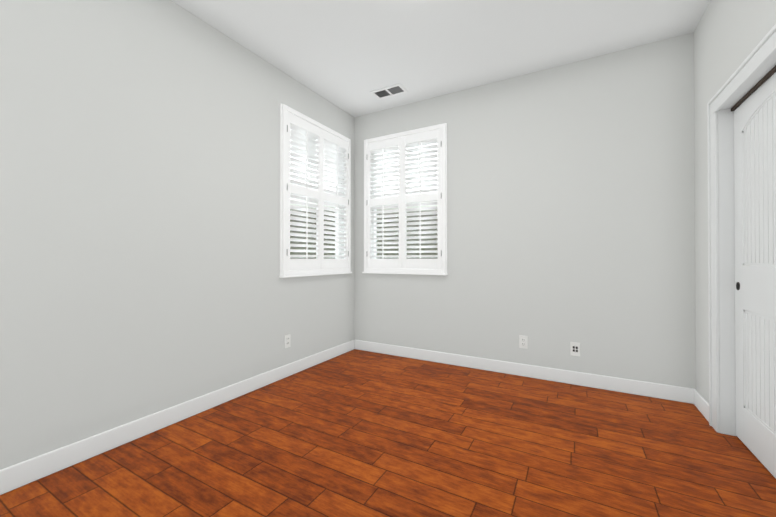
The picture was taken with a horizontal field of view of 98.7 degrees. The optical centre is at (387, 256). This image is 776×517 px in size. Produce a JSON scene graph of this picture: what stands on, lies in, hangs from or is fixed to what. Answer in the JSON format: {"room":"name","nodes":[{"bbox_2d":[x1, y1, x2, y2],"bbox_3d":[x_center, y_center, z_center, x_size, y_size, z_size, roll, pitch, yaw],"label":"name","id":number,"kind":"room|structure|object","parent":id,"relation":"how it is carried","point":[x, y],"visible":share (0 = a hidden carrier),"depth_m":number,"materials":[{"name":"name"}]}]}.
{"room":"empty bedroom","nodes":[
{"label":"empty bedroom","id":0,"kind":"room"},
{"bbox_2d":[0,0,353,469],"bbox_3d":[-1.392,-0.286,2.326,0.150,2.740,4.100,0,0,29],"label":"wall","id":1,"kind":"structure","parent":0,"point":[139,208],"depth_m":1.99,"materials":[{"name":"white paint"}]},
{"bbox_2d":[0,339,354,494],"bbox_3d":[-1.320,1.027,2.277,0.016,0.112,3.800,0,0,29],"label":"baseboard","id":2,"kind":"structure","parent":1,"relation":"attached to","point":[18,475],"depth_m":1.98,"materials":[{"name":"white wood"}]},
{"bbox_2d":[284,334,290,347],"bbox_3d":[-0.909,0.770,3.020,0.008,0.116,0.072,0,0,29],"label":"electrical outlet","id":3,"kind":"object","parent":1,"relation":"attached to","point":[287,341],"visible":1,"depth_m":3.02,"materials":[{"name":"white plastic"}]},
{"bbox_2d":[287,140,340,270],"bbox_3d":[-0.802,-0.584,3.453,0.050,1.464,0.957,0,0,29],"label":"window unit","id":4,"kind":"structure","parent":1,"relation":"in","point":[327,225],"depth_m":3.78,"materials":[{"name":"white plastic"}]},
{"bbox_2d":[279,103,351,277],"bbox_3d":[-0.684,-0.579,3.386,0.073,1.544,1.037,0,0,29],"label":"window","id":5,"kind":"structure","parent":1,"relation":"in","point":[310,139],"depth_m":3.29,"materials":[{"name":"white wood"}]},
{"bbox_2d":[287,125,348,255],"bbox_3d":[-0.674,-0.585,3.381,0.006,1.170,0.933,0,0,29],"label":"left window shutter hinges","id":6,"kind":"object","parent":5,"relation":"attached to","point":[287,189],"visible":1,"depth_m":2.98,"materials":[{"name":"silver metal"}]},
{"bbox_2d":[0,349,775,516],"bbox_3d":[0.330,1.153,1.351,4.100,0.150,4.100,0,0,29],"label":"floor","id":7,"kind":"structure","parent":0,"point":[356,433],"depth_m":1.78,"materials":[{"name":"brown wood"}]},
{"bbox_2d":[171,0,709,116],"bbox_3d":[0.330,-1.737,1.369,4.100,0.150,4.100,0,0,29],"label":"ceiling","id":8,"kind":"structure","parent":0,"point":[348,56],"depth_m":2.51,"materials":[{"name":"white paint"}]},
{"bbox_2d":[370,83,407,99],"bbox_3d":[0.010,-1.647,3.343,0.340,0.013,0.185,0,0,29],"label":"ceiling vent","id":9,"kind":"object","parent":8,"relation":"in","point":[390,91],"visible":1,"depth_m":3.33,"materials":[{"name":"silver metal"}]},
{"bbox_2d":[354,32,695,388],"bbox_3d":[1.362,-0.282,3.046,3.950,2.740,0.150,0,0,29],"label":"wall","id":10,"kind":"structure","parent":0,"point":[570,202],"depth_m":2.88,"materials":[{"name":"white paint"}]},
{"bbox_2d":[372,144,437,268],"bbox_3d":[0.221,-0.583,3.728,0.927,1.464,0.050,0,0,29],"label":"window unit","id":11,"kind":"structure","parent":10,"relation":"in","point":[396,217],"depth_m":3.87,"materials":[{"name":"white plastic"}]},
{"bbox_2d":[362,123,447,274],"bbox_3d":[0.154,-0.577,3.610,1.007,1.544,0.073,0,0,29],"label":"window","id":12,"kind":"structure","parent":10,"relation":"in","point":[419,138],"depth_m":3.59,"materials":[{"name":"white wood"}]},
{"bbox_2d":[519,335,527,348],"bbox_3d":[1.228,0.779,3.024,0.072,0.116,0.008,0,0,29],"label":"electrical outlet","id":13,"kind":"object","parent":10,"relation":"attached to","point":[523,341],"visible":1,"depth_m":3.02,"materials":[{"name":"white plastic"}]},
{"bbox_2d":[355,340,693,403],"bbox_3d":[0.934,1.033,3.183,3.031,0.112,0.016,0,0,29],"label":"baseboard","id":14,"kind":"structure","parent":10,"relation":"attached to","point":[660,391],"depth_m":2.93,"materials":[{"name":"white wood"}]},
{"bbox_2d":[570,342,579,355],"bbox_3d":[1.585,0.787,2.822,0.072,0.116,0.012,0,0,29],"label":"electrical outlet","id":15,"kind":"object","parent":10,"relation":"attached to","point":[574,348],"visible":1,"depth_m":2.82,"materials":[{"name":"white plastic"}]},
{"bbox_2d":[694,0,775,402],"bbox_3d":[1.396,-0.296,0.763,0.150,2.740,3.800,0,0,29],"label":"wall","id":16,"kind":"structure","parent":0,"point":[729,35],"depth_m":2.23,"materials":[{"name":"white paint"}]},
{"bbox_2d":[694,389,708,421],"bbox_3d":[2.160,1.028,2.287,0.016,0.112,0.348,0,0,29],"label":"baseboard","id":17,"kind":"structure","parent":16,"relation":"attached to","point":[701,403],"depth_m":2.29,"materials":[{"name":"white wood"}]},
{"bbox_2d":[707,24,775,435],"bbox_3d":[1.645,0.042,1.229,0.173,2.070,2.010,0,0,29],"label":"door frame","id":18,"kind":"structure","parent":16,"relation":"in","point":[766,71],"depth_m":2.03,"materials":[{"name":"white wood"}]},
{"bbox_2d":[734,72,775,477],"bbox_3d":[1.877,0.096,1.599,0.038,1.950,0.925,0,0,29],"label":"closet door","id":19,"kind":"structure","parent":16,"relation":"in","point":[755,230],"depth_m":1.77,"materials":[{"name":"white wood"}]}
]}

